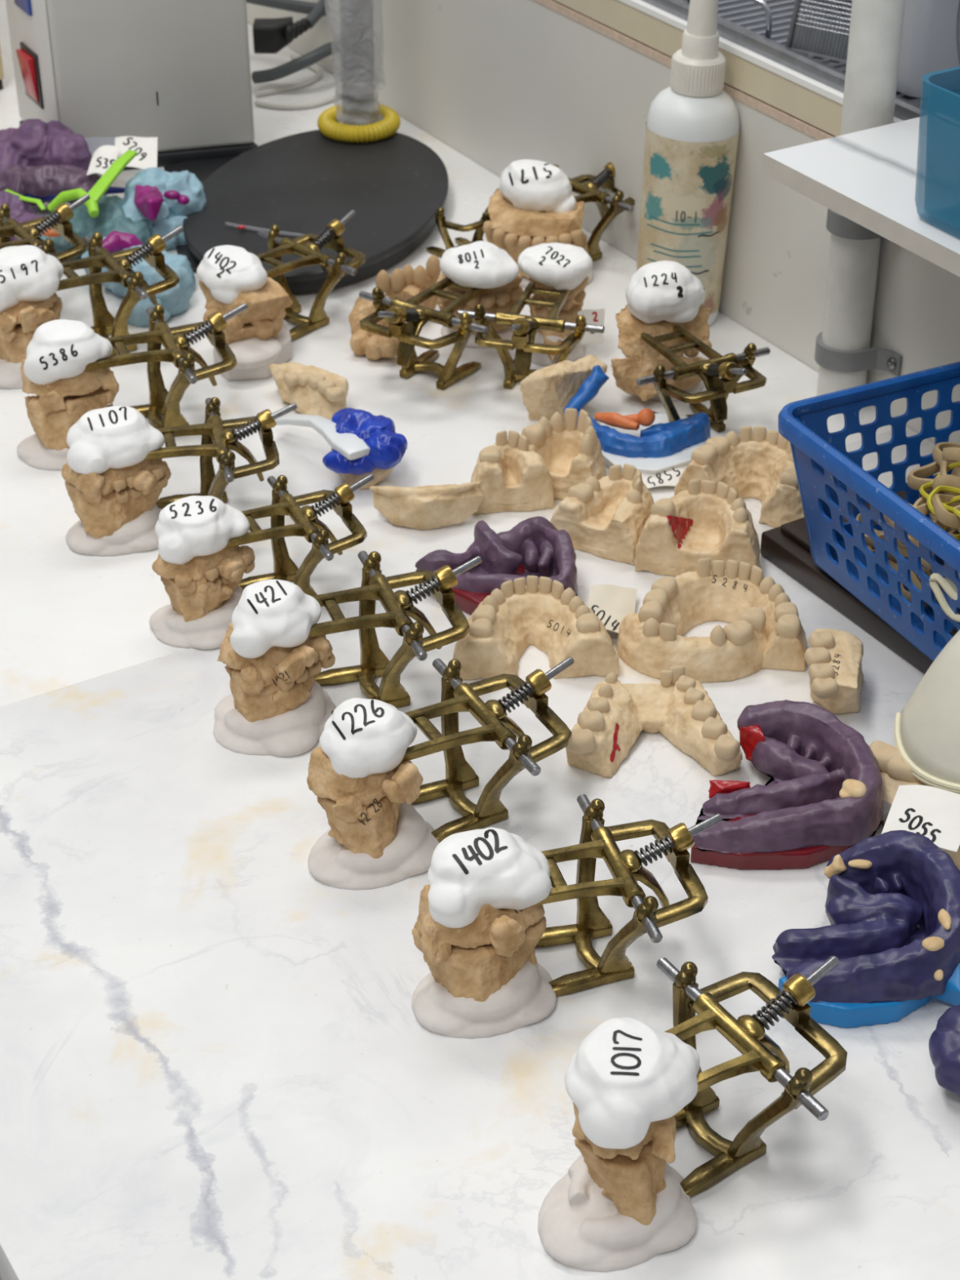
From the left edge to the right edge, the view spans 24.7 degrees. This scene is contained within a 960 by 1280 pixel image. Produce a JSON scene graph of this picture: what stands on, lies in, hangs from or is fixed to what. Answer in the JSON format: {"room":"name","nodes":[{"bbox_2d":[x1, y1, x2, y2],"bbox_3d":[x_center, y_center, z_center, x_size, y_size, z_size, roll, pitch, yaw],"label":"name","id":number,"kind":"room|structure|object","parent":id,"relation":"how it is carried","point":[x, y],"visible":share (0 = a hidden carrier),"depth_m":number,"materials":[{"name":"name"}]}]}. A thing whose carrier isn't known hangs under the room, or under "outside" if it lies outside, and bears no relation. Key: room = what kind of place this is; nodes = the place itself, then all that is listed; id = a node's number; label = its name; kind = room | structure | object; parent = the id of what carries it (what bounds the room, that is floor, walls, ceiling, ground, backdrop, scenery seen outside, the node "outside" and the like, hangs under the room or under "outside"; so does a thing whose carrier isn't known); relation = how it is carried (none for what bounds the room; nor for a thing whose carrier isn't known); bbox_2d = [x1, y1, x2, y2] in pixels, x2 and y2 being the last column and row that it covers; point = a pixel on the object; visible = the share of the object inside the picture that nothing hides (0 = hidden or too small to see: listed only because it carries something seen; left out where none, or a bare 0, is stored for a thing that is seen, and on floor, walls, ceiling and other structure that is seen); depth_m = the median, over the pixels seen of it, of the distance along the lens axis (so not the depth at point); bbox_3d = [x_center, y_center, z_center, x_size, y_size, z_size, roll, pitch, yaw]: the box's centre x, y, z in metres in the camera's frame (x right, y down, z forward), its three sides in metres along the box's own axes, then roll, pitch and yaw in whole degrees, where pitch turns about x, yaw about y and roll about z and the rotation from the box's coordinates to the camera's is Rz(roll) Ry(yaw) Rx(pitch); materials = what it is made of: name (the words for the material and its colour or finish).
{"room":"dental laboratory","nodes":[
{"label":"dental laboratory","id":0,"kind":"room"},
{"bbox_2d":[246,0,959,443],"bbox_3d":[0.259,0.049,1.753,0.020,0.918,3.250,-18,37,-25],"label":"wall","id":1,"kind":"structure","parent":0,"point":[500,83],"depth_m":1.75,"materials":[{"name":"paint"}]},
{"bbox_2d":[245,0,327,15],"bbox_3d":[-0.187,-0.620,2.136,0.113,0.011,0.025,12,35,18],"label":"cable","id":2,"kind":"object","parent":1,"relation":"attached to","point":[295,6],"visible":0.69,"depth_m":2.13,"materials":[{"name":"plastic"}]},
{"bbox_2d":[252,0,328,53],"bbox_3d":[-0.163,-0.618,2.122,0.047,0.059,0.171,17,37,24],"label":"plug","id":3,"kind":"object","parent":1,"relation":"attached to","point":[270,35],"visible":1,"depth_m":2.08,"materials":[{"name":"plastic"}]},
{"bbox_2d":[0,0,891,706],"bbox_3d":[-0.486,-0.426,1.979,0.800,0.030,1.715,-18,37,-25],"label":"countertop","id":4,"kind":"structure","parent":1,"relation":"attached to","point":[68,617],"depth_m":1.52,"materials":[{"name":"white laminate"}]},
{"bbox_2d":[0,191,61,241],"bbox_3d":[-0.364,-0.337,1.780,0.107,0.038,0.048,23,40,31],"label":"dental impression","id":5,"kind":"object","parent":4,"relation":"on","point":[21,211],"visible":0.33,"depth_m":1.78,"materials":[{"name":"rubber"}]},
{"bbox_2d":[4,150,137,217],"bbox_3d":[-0.336,-0.362,1.768,0.113,0.039,0.089,0,33,0],"label":"tray","id":6,"kind":"object","parent":5,"relation":"on","point":[101,186],"visible":0.88,"depth_m":1.76,"materials":[{"name":"green plastic"}]},
{"bbox_2d":[0,194,89,262],"bbox_3d":[-0.361,-0.278,1.646,0.111,0.086,0.164,20,38,28],"label":"articulator","id":7,"kind":"object","parent":4,"relation":"on","point":[27,233],"visible":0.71,"depth_m":1.66,"materials":[{"name":"gold metal"}]},
{"bbox_2d":[0,118,92,173],"bbox_3d":[-0.383,-0.418,1.884,0.108,0.060,0.072,0,33,0],"label":"dental impression","id":8,"kind":"object","parent":4,"relation":"on","point":[36,142],"visible":0.66,"depth_m":1.86,"materials":[{"name":"rubber"}]},
{"bbox_2d":[0,164,124,205],"bbox_3d":[-0.350,-0.381,1.834,0.122,0.038,0.049,0,33,0],"label":"dental impression","id":9,"kind":"object","parent":4,"relation":"on","point":[44,183],"visible":0.7,"depth_m":1.82,"materials":[{"name":"rubber"}]},
{"bbox_2d":[86,145,119,175],"bbox_3d":[-0.314,-0.398,1.822,0.023,0.015,0.038,2,33,3],"label":"paper label","id":10,"kind":"object","parent":9,"relation":"on","point":[103,157],"visible":0.85,"depth_m":1.82,"materials":[{"name":"white"}]},
{"bbox_2d":[0,225,184,388],"bbox_3d":[-0.288,-0.247,1.598,0.115,0.085,0.157,17,37,25],"label":"articulator","id":11,"kind":"object","parent":4,"relation":"on","point":[30,277],"visible":0.73,"depth_m":1.58,"materials":[{"name":"gold metal"}]},
{"bbox_2d":[39,195,151,262],"bbox_3d":[-0.312,-0.333,1.772,0.100,0.040,0.080,0,33,0],"label":"dental impression","id":12,"kind":"object","parent":4,"relation":"on","point":[112,216],"visible":0.37,"depth_m":1.76,"materials":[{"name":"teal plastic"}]},
{"bbox_2d":[84,137,115,155],"bbox_3d":[-0.330,-0.413,1.869,0.039,0.030,0.007,0,33,0],"label":"paper label","id":13,"kind":"object","parent":4,"relation":"on","point":[94,144],"visible":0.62,"depth_m":1.86,"materials":[{"name":"paper"}]},
{"bbox_2d":[5,0,257,169],"bbox_3d":[-0.309,-0.598,1.884,0.201,0.360,0.120,-8,34,-12],"label":"machine","id":14,"kind":"object","parent":4,"relation":"on","point":[177,73],"visible":0.73,"depth_m":1.89,"materials":[{"name":"grey plastic"}]},
{"bbox_2d":[13,0,32,16],"bbox_3d":[-0.394,-0.561,1.882,0.004,0.040,0.040,-17,37,-23],"label":"switch","id":15,"kind":"object","parent":14,"relation":"attached to","point":[21,7],"depth_m":1.89,"materials":[{"name":"blue plastic"}]},
{"bbox_2d":[15,41,44,109],"bbox_3d":[-0.394,-0.496,1.925,0.025,0.048,0.039,0,33,0],"label":"switch","id":16,"kind":"object","parent":14,"relation":"attached to","point":[30,55],"depth_m":1.91,"materials":[{"name":"red plastic"}]},
{"bbox_2d":[16,302,248,470],"bbox_3d":[-0.232,-0.176,1.491,0.110,0.085,0.161,28,42,35],"label":"articulator","id":17,"kind":"object","parent":4,"relation":"on","point":[67,364],"visible":0.77,"depth_m":1.47,"materials":[{"name":"gold metal"}]},
{"bbox_2d":[115,136,157,169],"bbox_3d":[-0.289,-0.408,1.839,0.041,0.012,0.052,0,33,0],"label":"paper label","id":18,"kind":"object","parent":4,"relation":"on","point":[146,148],"visible":0.81,"depth_m":1.84,"materials":[{"name":"white"}]},
{"bbox_2d":[81,231,195,326],"bbox_3d":[-0.259,-0.289,1.705,0.075,0.039,0.128,-16,37,-23],"label":"dental impression","id":19,"kind":"object","parent":4,"relation":"on","point":[175,300],"visible":0.37,"depth_m":1.68,"materials":[{"name":"plastic"}]},
{"bbox_2d":[61,396,297,555],"bbox_3d":[-0.189,-0.106,1.390,0.150,0.079,0.102,-21,39,-29],"label":"articulator","id":20,"kind":"object","parent":4,"relation":"on","point":[115,473],"visible":1,"depth_m":1.38,"materials":[{"name":"gold metal"}]},
{"bbox_2d":[164,155,237,272],"bbox_3d":[-0.221,-0.364,1.852,0.080,0.003,0.276,-6,34,-8],"label":"rubber mat","id":21,"kind":"object","parent":4,"relation":"on","point":[202,169],"visible":0.22,"depth_m":1.92,"materials":[{"name":"rubber"}]},
{"bbox_2d":[122,167,206,249],"bbox_3d":[-0.264,-0.352,1.790,0.071,0.052,0.088,7,34,12],"label":"dental impression","id":22,"kind":"object","parent":21,"relation":"on","point":[161,197],"visible":0.82,"depth_m":1.78,"materials":[{"name":"plastic"}]},
{"bbox_2d":[149,474,373,649],"bbox_3d":[-0.125,-0.051,1.308,0.096,0.075,0.140,25,41,33],"label":"articulator","id":23,"kind":"object","parent":4,"relation":"on","point":[201,564],"visible":0.95,"depth_m":1.29,"materials":[{"name":"gold metal"}]},
{"bbox_2d":[196,209,364,381],"bbox_3d":[-0.151,-0.264,1.632,0.111,0.077,0.163,28,43,36],"label":"articulator","id":24,"kind":"object","parent":4,"relation":"on","point":[230,277],"visible":0.88,"depth_m":1.59,"materials":[{"name":"gold metal"}]},
{"bbox_2d":[225,222,303,236],"bbox_3d":[-0.167,-0.326,1.751,0.081,0.005,0.009,11,35,16],"label":"rod","id":25,"kind":"object","parent":24,"relation":"attached to","point":[238,226],"visible":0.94,"depth_m":1.75,"materials":[{"name":"metal"}]},
{"bbox_2d":[254,53,322,97],"bbox_3d":[-0.179,-0.547,2.129,0.047,0.005,0.119,7,34,11],"label":"cable","id":26,"kind":"object","parent":4,"relation":"on","point":[293,86],"visible":0.86,"depth_m":2.10,"materials":[{"name":"plastic"}]},
{"bbox_2d":[251,40,340,84],"bbox_3d":[-0.166,-0.552,2.099,0.106,0.034,0.033,-13,35,-18],"label":"cable","id":27,"kind":"object","parent":4,"relation":"on","point":[300,63],"visible":0.85,"depth_m":2.09,"materials":[{"name":"plastic"}]},
{"bbox_2d":[254,92,342,109],"bbox_3d":[-0.158,-0.510,2.072,0.109,0.005,0.029,-11,35,-16],"label":"cable","id":28,"kind":"object","parent":4,"relation":"on","point":[260,103],"visible":0.72,"depth_m":2.06,"materials":[{"name":"plastic"}]},
{"bbox_2d":[268,361,348,420],"bbox_3d":[-0.120,-0.179,1.546,0.038,0.029,0.076,-25,41,-33],"label":"dental cast","id":29,"kind":"object","parent":4,"relation":"on","point":[315,391],"visible":0.96,"depth_m":1.53,"materials":[{"name":"stone"}]},
{"bbox_2d":[182,0,448,293],"bbox_3d":[-0.135,-0.536,1.728,0.216,0.419,0.351,0,33,0],"label":"lamp stand","id":30,"kind":"object","parent":4,"relation":"on","point":[395,184],"visible":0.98,"depth_m":1.84,"materials":[{"name":"grey metal"}]},
{"bbox_2d":[331,448,394,489],"bbox_3d":[-0.077,-0.117,1.459,0.045,0.021,0.034,0,33,0],"label":"dental cast","id":31,"kind":"object","parent":4,"relation":"on","point":[379,474],"visible":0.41,"depth_m":1.45,"materials":[{"name":"stone"}]},
{"bbox_2d":[275,408,407,475],"bbox_3d":[-0.093,-0.142,1.467,0.057,0.032,0.115,-17,37,-24],"label":"dental impression","id":32,"kind":"object","parent":31,"relation":"on","point":[362,442],"visible":0.99,"depth_m":1.44,"materials":[{"name":"blue plastic"}]},
{"bbox_2d":[348,296,405,359],"bbox_3d":[-0.076,-0.229,1.615,0.042,0.036,0.043,0,33,0],"label":"dental cast","id":33,"kind":"object","parent":4,"relation":"on","point":[374,346],"visible":0.68,"depth_m":1.61,"materials":[{"name":"beige stone"}]},
{"bbox_2d":[375,254,440,309],"bbox_3d":[-0.051,-0.267,1.659,0.033,0.046,0.055,19,38,27],"label":"dental cast","id":34,"kind":"object","parent":4,"relation":"on","point":[408,282],"visible":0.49,"depth_m":1.64,"materials":[{"name":"beige stone"}]},
{"bbox_2d":[369,481,484,529],"bbox_3d":[-0.034,-0.087,1.405,0.074,0.028,0.030,0,33,0],"label":"dental cast","id":35,"kind":"object","parent":4,"relation":"on","point":[431,506],"visible":1,"depth_m":1.40,"materials":[{"name":"stone"}]},
{"bbox_2d":[359,240,523,390],"bbox_3d":[-0.021,-0.238,1.584,0.108,0.084,0.173,20,38,28],"label":"articulator","id":36,"kind":"object","parent":4,"relation":"on","point":[483,273],"visible":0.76,"depth_m":1.57,"materials":[{"name":"gold metal"}]},
{"bbox_2d":[426,188,498,257],"bbox_3d":[-0.011,-0.331,1.756,0.067,0.052,0.064,-25,41,-33],"label":"articulator","id":37,"kind":"object","parent":4,"relation":"on","point":[442,225],"visible":0.59,"depth_m":1.74,"materials":[{"name":"gold metal"}]},
{"bbox_2d":[471,430,554,514],"bbox_3d":[0.018,-0.113,1.432,0.056,0.042,0.049,-5,33,-7],"label":"dental cast","id":38,"kind":"object","parent":4,"relation":"on","point":[511,477],"visible":0.94,"depth_m":1.42,"materials":[{"name":"stone"}]},
{"bbox_2d":[457,242,604,388],"bbox_3d":[0.051,-0.225,1.569,0.102,0.080,0.145,24,40,32],"label":"articulator","id":39,"kind":"object","parent":4,"relation":"on","point":[557,273],"visible":0.98,"depth_m":1.57,"materials":[{"name":"gold metal"}]},
{"bbox_2d":[482,159,635,287],"bbox_3d":[0.065,-0.340,1.740,0.148,0.084,0.105,-26,41,-33],"label":"articulator","id":40,"kind":"object","parent":4,"relation":"on","point":[535,203],"visible":0.69,"depth_m":1.71,"materials":[{"name":"stone"}]},
{"bbox_2d":[521,408,606,500],"bbox_3d":[0.057,-0.126,1.446,0.065,0.047,0.056,13,36,20],"label":"dental cast","id":41,"kind":"object","parent":4,"relation":"on","point":[571,453],"visible":0.72,"depth_m":1.44,"materials":[{"name":"stone"}]},
{"bbox_2d":[520,354,608,420],"bbox_3d":[0.062,-0.173,1.522,0.059,0.044,0.044,-27,42,-35],"label":"dental cast","id":42,"kind":"object","parent":4,"relation":"on","point":[548,390],"visible":0.95,"depth_m":1.51,"materials":[{"name":"stone"}]},
{"bbox_2d":[577,308,604,345],"bbox_3d":[0.081,-0.228,1.599,0.020,0.025,0.008,-2,33,-2],"label":"paper label","id":43,"kind":"object","parent":4,"relation":"on","point":[593,317],"visible":0.67,"depth_m":1.60,"materials":[{"name":"white"}]},
{"bbox_2d":[577,408,711,474],"bbox_3d":[0.110,-0.140,1.482,0.094,0.031,0.081,0,33,0],"label":"dental impression","id":44,"kind":"object","parent":4,"relation":"on","point":[646,440],"visible":0.83,"depth_m":1.47,"materials":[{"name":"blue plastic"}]},
{"bbox_2d":[640,465,687,488],"bbox_3d":[0.123,-0.113,1.458,0.037,0.009,0.040,0,33,0],"label":"paper label","id":45,"kind":"object","parent":4,"relation":"on","point":[671,477],"visible":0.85,"depth_m":1.45,"materials":[{"name":"white"}]},
{"bbox_2d":[635,0,739,325],"bbox_3d":[0.153,-0.355,1.606,0.071,0.257,0.069,11,35,16],"label":"spray bottle","id":46,"kind":"object","parent":4,"relation":"on","point":[692,125],"visible":0.82,"depth_m":1.58,"materials":[{"name":"white plastic"}]},
{"bbox_2d":[647,216,711,267],"bbox_3d":[0.145,-0.290,1.615,0.048,0.041,0.011,8,34,12],"label":"print","id":47,"kind":"object","parent":46,"relation":"attached to","point":[686,241],"depth_m":1.61},
{"bbox_2d":[610,260,770,432],"bbox_3d":[0.138,-0.196,1.510,0.103,0.095,0.154,-16,36,-22],"label":"articulator","id":48,"kind":"object","parent":4,"relation":"on","point":[664,317],"visible":1,"depth_m":1.52,"materials":[{"name":"stone"}]},
{"bbox_2d":[0,426,959,1279],"bbox_3d":[0.345,0.337,0.809,0.800,0.030,1.534,-18,37,-25],"label":"countertop","id":49,"kind":"structure","parent":1,"relation":"attached to","point":[217,1062],"depth_m":1.02,"materials":[{"name":"stone"}]},
{"bbox_2d":[213,551,482,756],"bbox_3d":[-0.070,0.004,1.218,0.156,0.082,0.106,-27,42,-35],"label":"articulator","id":50,"kind":"object","parent":49,"relation":"on","point":[274,649],"visible":0.99,"depth_m":1.20,"materials":[{"name":"gold metal"}]},
{"bbox_2d":[306,657,573,889],"bbox_3d":[-0.016,0.064,1.127,0.107,0.080,0.147,18,37,26],"label":"articulator","id":51,"kind":"object","parent":49,"relation":"on","point":[362,773],"visible":1,"depth_m":1.11,"materials":[{"name":"gold metal"}]},
{"bbox_2d":[414,515,577,615],"bbox_3d":[0.019,-0.044,1.329,0.088,0.039,0.084,-22,39,-29],"label":"dental impression","id":52,"kind":"object","parent":49,"relation":"on","point":[534,546],"visible":0.63,"depth_m":1.33,"materials":[{"name":"rubber"}]},
{"bbox_2d":[451,564,577,615],"bbox_3d":[0.020,-0.032,1.334,0.079,0.013,0.066,0,33,0],"label":"tray","id":53,"kind":"object","parent":52,"relation":"on","point":[478,582],"depth_m":1.32,"materials":[{"name":"red plastic"}]},
{"bbox_2d":[453,575,619,679],"bbox_3d":[0.031,-0.012,1.284,0.097,0.035,0.074,-1,33,-2],"label":"dental cast","id":54,"kind":"object","parent":49,"relation":"on","point":[515,617],"visible":0.94,"depth_m":1.27,"materials":[{"name":"stone"}]},
{"bbox_2d":[411,794,722,1039],"bbox_3d":[0.043,0.129,1.028,0.152,0.079,0.103,-24,40,-32],"label":"articulator","id":55,"kind":"object","parent":49,"relation":"on","point":[477,929],"visible":1,"depth_m":1.02,"materials":[{"name":"gold metal"}]},
{"bbox_2d":[550,463,654,564],"bbox_3d":[0.085,-0.086,1.393,0.063,0.039,0.068,17,37,25],"label":"dental cast","id":56,"kind":"object","parent":49,"relation":"on","point":[606,517],"visible":0.8,"depth_m":1.38,"materials":[{"name":"stone"}]},
{"bbox_2d":[587,584,636,633],"bbox_3d":[0.078,-0.017,1.308,0.028,0.011,0.059,3,33,6],"label":"paper label","id":57,"kind":"object","parent":49,"relation":"on","point":[610,603],"visible":0.8,"depth_m":1.31,"materials":[{"name":"white"}]},
{"bbox_2d":[565,665,742,778],"bbox_3d":[0.095,0.045,1.203,0.095,0.028,0.077,2,33,4],"label":"dental cast","id":58,"kind":"object","parent":49,"relation":"on","point":[679,708],"visible":0.98,"depth_m":1.20,"materials":[{"name":"stone"}]},
{"bbox_2d":[616,606,767,683],"bbox_3d":[0.125,0.000,1.268,0.091,0.031,0.043,1,33,2],"label":"dental cast","id":59,"kind":"object","parent":49,"relation":"on","point":[734,651],"visible":0.96,"depth_m":1.26,"materials":[{"name":"stone"}]},
{"bbox_2d":[537,955,847,1271],"bbox_3d":[0.096,0.196,0.924,0.102,0.082,0.153,18,37,25],"label":"articulator","id":60,"kind":"object","parent":49,"relation":"on","point":[630,1083],"visible":1,"depth_m":0.91,"materials":[{"name":"gold metal"}]},
{"bbox_2d":[634,479,760,576],"bbox_3d":[0.140,-0.072,1.365,0.078,0.046,0.060,8,34,12],"label":"dental cast","id":61,"kind":"object","parent":49,"relation":"on","point":[703,521],"visible":0.84,"depth_m":1.35,"materials":[{"name":"stone"}]},
{"bbox_2d":[636,558,807,671],"bbox_3d":[0.142,-0.020,1.296,0.105,0.034,0.078,4,33,7],"label":"dental cast","id":62,"kind":"object","parent":49,"relation":"on","point":[686,601],"visible":0.86,"depth_m":1.30,"materials":[{"name":"stone"}]},
{"bbox_2d":[674,426,804,528],"bbox_3d":[0.179,-0.111,1.428,0.093,0.042,0.067,15,36,22],"label":"dental cast","id":63,"kind":"object","parent":49,"relation":"on","point":[756,464],"visible":0.69,"depth_m":1.42,"materials":[{"name":"stone"}]},
{"bbox_2d":[690,699,892,870],"bbox_3d":[0.161,0.069,1.156,0.108,0.040,0.118,0,33,0],"label":"dental impression","id":64,"kind":"object","parent":49,"relation":"on","point":[823,795],"visible":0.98,"depth_m":1.14,"materials":[{"name":"plastic"}]},
{"bbox_2d":[690,797,854,870],"bbox_3d":[0.169,0.097,1.139,0.123,0.012,0.051,-25,40,-32],"label":"tray","id":65,"kind":"object","parent":64,"relation":"attached to","point":[735,842],"depth_m":1.11,"materials":[{"name":"red plastic"}]},
{"bbox_2d":[804,628,863,714],"bbox_3d":[0.199,0.019,1.235,0.034,0.036,0.066,9,34,13],"label":"dental cast","id":66,"kind":"object","parent":49,"relation":"on","point":[833,657],"visible":1,"depth_m":1.23,"materials":[{"name":"stone"}]},
{"bbox_2d":[760,473,938,674],"bbox_3d":[0.377,0.028,1.233,0.176,0.022,0.494,-18,37,-25],"label":"tray","id":67,"kind":"object","parent":49,"relation":"on","point":[787,546],"visible":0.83,"depth_m":1.33,"materials":[{"name":"plastic"}]},
{"bbox_2d":[772,830,959,1027],"bbox_3d":[0.192,0.131,1.054,0.105,0.048,0.112,0,33,0],"label":"dental impression","id":68,"kind":"object","parent":49,"relation":"on","point":[892,904],"visible":0.95,"depth_m":1.04,"materials":[{"name":"plastic"}]},
{"bbox_2d":[881,784,959,852],"bbox_3d":[0.222,0.089,1.090,0.040,0.015,0.058,12,35,18],"label":"paper label","id":69,"kind":"object","parent":68,"relation":"on","point":[933,813],"visible":1,"depth_m":1.09,"materials":[{"name":"white"}]},
{"bbox_2d":[777,361,959,661],"bbox_3d":[0.317,-0.046,1.238,0.182,0.097,0.300,-15,36,-22],"label":"plastic basket","id":70,"kind":"object","parent":49,"relation":"on","point":[831,479],"visible":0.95,"depth_m":1.28,"materials":[{"name":"plastic"}]},
{"bbox_2d":[888,559,931,607],"bbox_3d":[0.253,-0.036,1.283,0.016,0.019,0.039,-16,36,-22],"label":"rubber band","id":71,"kind":"object","parent":70,"relation":"in","point":[893,564],"visible":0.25,"depth_m":1.27,"materials":[{"name":"rubber"}]},
{"bbox_2d":[897,538,933,572],"bbox_3d":[0.254,-0.051,1.270,0.017,0.016,0.039,-13,35,-18],"label":"rubber band","id":72,"kind":"object","parent":71,"relation":"on","point":[902,548],"visible":0.25,"depth_m":1.27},
{"bbox_2d":[907,495,959,541],"bbox_3d":[0.266,-0.075,1.270,0.050,0.019,0.030,-13,35,-19],"label":"rubber band","id":73,"kind":"object","parent":70,"relation":"in","point":[921,500],"visible":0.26,"depth_m":1.26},
{"bbox_2d":[919,462,959,514],"bbox_3d":[0.274,-0.083,1.269,0.038,0.012,0.078,1,33,1],"label":"rubber band","id":74,"kind":"object","parent":70,"relation":"in","point":[929,485],"visible":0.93,"depth_m":1.29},
{"bbox_2d":[926,485,959,516],"bbox_3d":[0.289,-0.076,1.250,0.068,0.014,0.034,7,34,10],"label":"rubber band","id":75,"kind":"object","parent":74,"relation":"on","point":[940,488],"visible":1,"depth_m":1.25,"materials":[{"name":"rubber"}]},
{"bbox_2d":[928,572,959,622],"bbox_3d":[0.263,-0.026,1.185,0.032,0.040,0.035,-10,35,-15],"label":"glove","id":76,"kind":"object","parent":70,"relation":"in","point":[948,586],"visible":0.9,"depth_m":1.19,"materials":[{"name":"rubber"}]},
{"bbox_2d":[932,441,959,496],"bbox_3d":[0.284,-0.104,1.302,0.038,0.016,0.061,17,37,24],"label":"rubber band","id":77,"kind":"object","parent":70,"relation":"in","point":[937,450],"visible":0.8,"depth_m":1.30,"materials":[{"name":"rubber"}]},
{"bbox_2d":[941,447,959,462],"bbox_3d":[0.295,-0.106,1.272,0.053,0.020,0.035,-5,34,-7],"label":"rubber band","id":78,"kind":"object","parent":77,"relation":"on","point":[948,454],"visible":1,"depth_m":1.27,"materials":[{"name":"rubber"}]},
{"label":"rubber band","id":79,"kind":"object","parent":70,"relation":"in","visible":0},
{"bbox_2d":[906,461,957,494],"bbox_3d":[0.275,-0.093,1.305,0.040,0.019,0.043,-3,33,-5],"label":"rubber band","id":80,"kind":"object","parent":79,"relation":"on","point":[915,479],"visible":0.56,"depth_m":1.31,"materials":[{"name":"rubber"}]},
{"bbox_2d":[932,474,959,493],"bbox_3d":[0.290,-0.095,1.289,0.055,0.021,0.024,-21,39,-29],"label":"rubber band","id":81,"kind":"object","parent":80,"relation":"on","point":[949,480],"visible":0.81,"depth_m":1.27,"materials":[{"name":"rubber"}]},
{"bbox_2d":[869,740,959,870],"bbox_3d":[0.240,0.084,1.139,0.075,0.034,0.076,0,33,0],"label":"dental cast","id":82,"kind":"object","parent":49,"relation":"on","point":[895,772],"visible":0.3,"depth_m":1.15,"materials":[{"name":"stone"}]},
{"bbox_2d":[893,629,959,794],"bbox_3d":[0.251,0.033,1.134,0.062,0.068,0.086,-14,36,-20],"label":"mixing bowl","id":83,"kind":"object","parent":82,"relation":"on","point":[926,731],"visible":1,"depth_m":1.14,"materials":[{"name":"plastic"}]},
{"bbox_2d":[928,1004,959,1097],"bbox_3d":[0.216,0.183,0.978,0.032,0.032,0.040,16,37,23],"label":"dental impression","id":84,"kind":"object","parent":49,"relation":"on","point":[944,1041],"visible":1,"depth_m":0.97,"materials":[{"name":"plastic"}]},
{"bbox_2d":[533,0,835,140],"bbox_3d":[0.258,-0.338,1.499,0.021,0.006,3.250,-18,37,-25],"label":"trim","id":85,"kind":"structure","parent":1,"relation":"attached to","point":[736,94],"depth_m":1.65,"materials":[{"name":"wood"}]},
{"bbox_2d":[555,0,842,136],"bbox_3d":[0.258,-0.352,1.490,0.020,0.024,3.250,-18,37,-25],"label":"trim","id":86,"kind":"structure","parent":1,"relation":"attached to","point":[802,103],"depth_m":1.57,"materials":[{"name":"beige laminate"}]},
{"bbox_2d":[814,0,906,395],"bbox_3d":[0.255,-0.479,1.344,0.039,0.750,0.072,-19,38,-26],"label":"pipe","id":87,"kind":"object","parent":1,"relation":"attached to","point":[843,354],"visible":0.58,"depth_m":1.47,"materials":[{"name":"grey plastic"}]},
{"bbox_2d":[777,975,931,1027],"bbox_3d":[0.193,0.160,1.041,0.099,0.013,0.044,-19,38,-26],"label":"tray","id":88,"kind":"object","parent":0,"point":[838,1001],"depth_m":1.02,"materials":[{"name":"blue plastic"}]},
{"label":"rubber band","id":89,"kind":"object","parent":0,"visible":0},
{"label":"rubber band","id":90,"kind":"object","parent":89,"relation":"on","visible":0},
{"label":"rubber band","id":91,"kind":"object","parent":90,"relation":"on","visible":0},
{"bbox_2d":[932,493,959,528],"bbox_3d":[0.281,-0.079,1.257,0.064,0.020,0.027,-27,42,-34],"label":"rubber band","id":92,"kind":"object","parent":91,"relation":"on","point":[944,517],"visible":0.96,"depth_m":1.24,"materials":[{"name":"rubber"}]},
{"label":"wall window","id":93,"kind":"structure","parent":0,"visible":0},
{"bbox_2d":[618,0,902,123],"bbox_3d":[0.395,-0.409,1.551,0.341,0.004,3.250,-18,37,-25],"label":"window sill","id":94,"kind":"structure","parent":93,"relation":"attached to","point":[780,69],"depth_m":1.55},
{"bbox_2d":[641,0,920,120],"bbox_3d":[0.295,-0.444,1.589,0.209,0.011,0.809,-18,37,-25],"label":"steel tray","id":95,"kind":"object","parent":94,"relation":"on","point":[742,23],"visible":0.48,"depth_m":1.58,"materials":[{"name":"grey"}]},
{"bbox_2d":[687,0,772,39],"bbox_3d":[0.212,-0.465,1.599,0.114,0.028,0.087,0,33,0],"label":"wire rack","id":96,"kind":"object","parent":95,"relation":"on","point":[763,3],"visible":0.77,"depth_m":1.56,"materials":[{"name":"silver metal"}]},
{"bbox_2d":[785,0,852,62],"bbox_3d":[0.257,-0.448,1.517,0.086,0.094,0.026,22,39,30],"label":"mesh basket","id":97,"kind":"object","parent":95,"relation":"on","point":[807,37],"visible":0.52,"depth_m":1.54,"materials":[{"name":"grey metal"}]},
{"bbox_2d":[896,0,959,97],"bbox_3d":[0.307,-0.456,1.454,0.082,0.170,0.064,-18,37,-25],"label":"plastic tub","id":98,"kind":"object","parent":95,"relation":"on","point":[929,34],"visible":0.56,"depth_m":1.45,"materials":[{"name":"plastic"}]},
{"bbox_2d":[956,0,959,65],"bbox_3d":[0.366,-0.395,1.365,0.067,0.165,0.171,-18,37,-25],"label":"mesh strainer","id":99,"kind":"object","parent":95,"relation":"on","point":[958,9],"visible":1,"depth_m":1.43,"materials":[{"name":"grey metal"}]},
{"bbox_2d":[761,116,959,276],"bbox_3d":[0.391,-0.177,1.185,0.143,0.013,0.600,-18,37,-25],"label":"wall shelf","id":100,"kind":"object","parent":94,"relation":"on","point":[867,177],"visible":0.6,"depth_m":1.33,"materials":[{"name":"laminate"}]},
{"bbox_2d":[915,66,959,239],"bbox_3d":[0.324,-0.258,1.221,0.088,0.082,0.165,-18,37,-25],"label":"plastic box","id":101,"kind":"object","parent":100,"relation":"on","point":[937,189],"visible":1,"depth_m":1.24,"materials":[{"name":"blue"}]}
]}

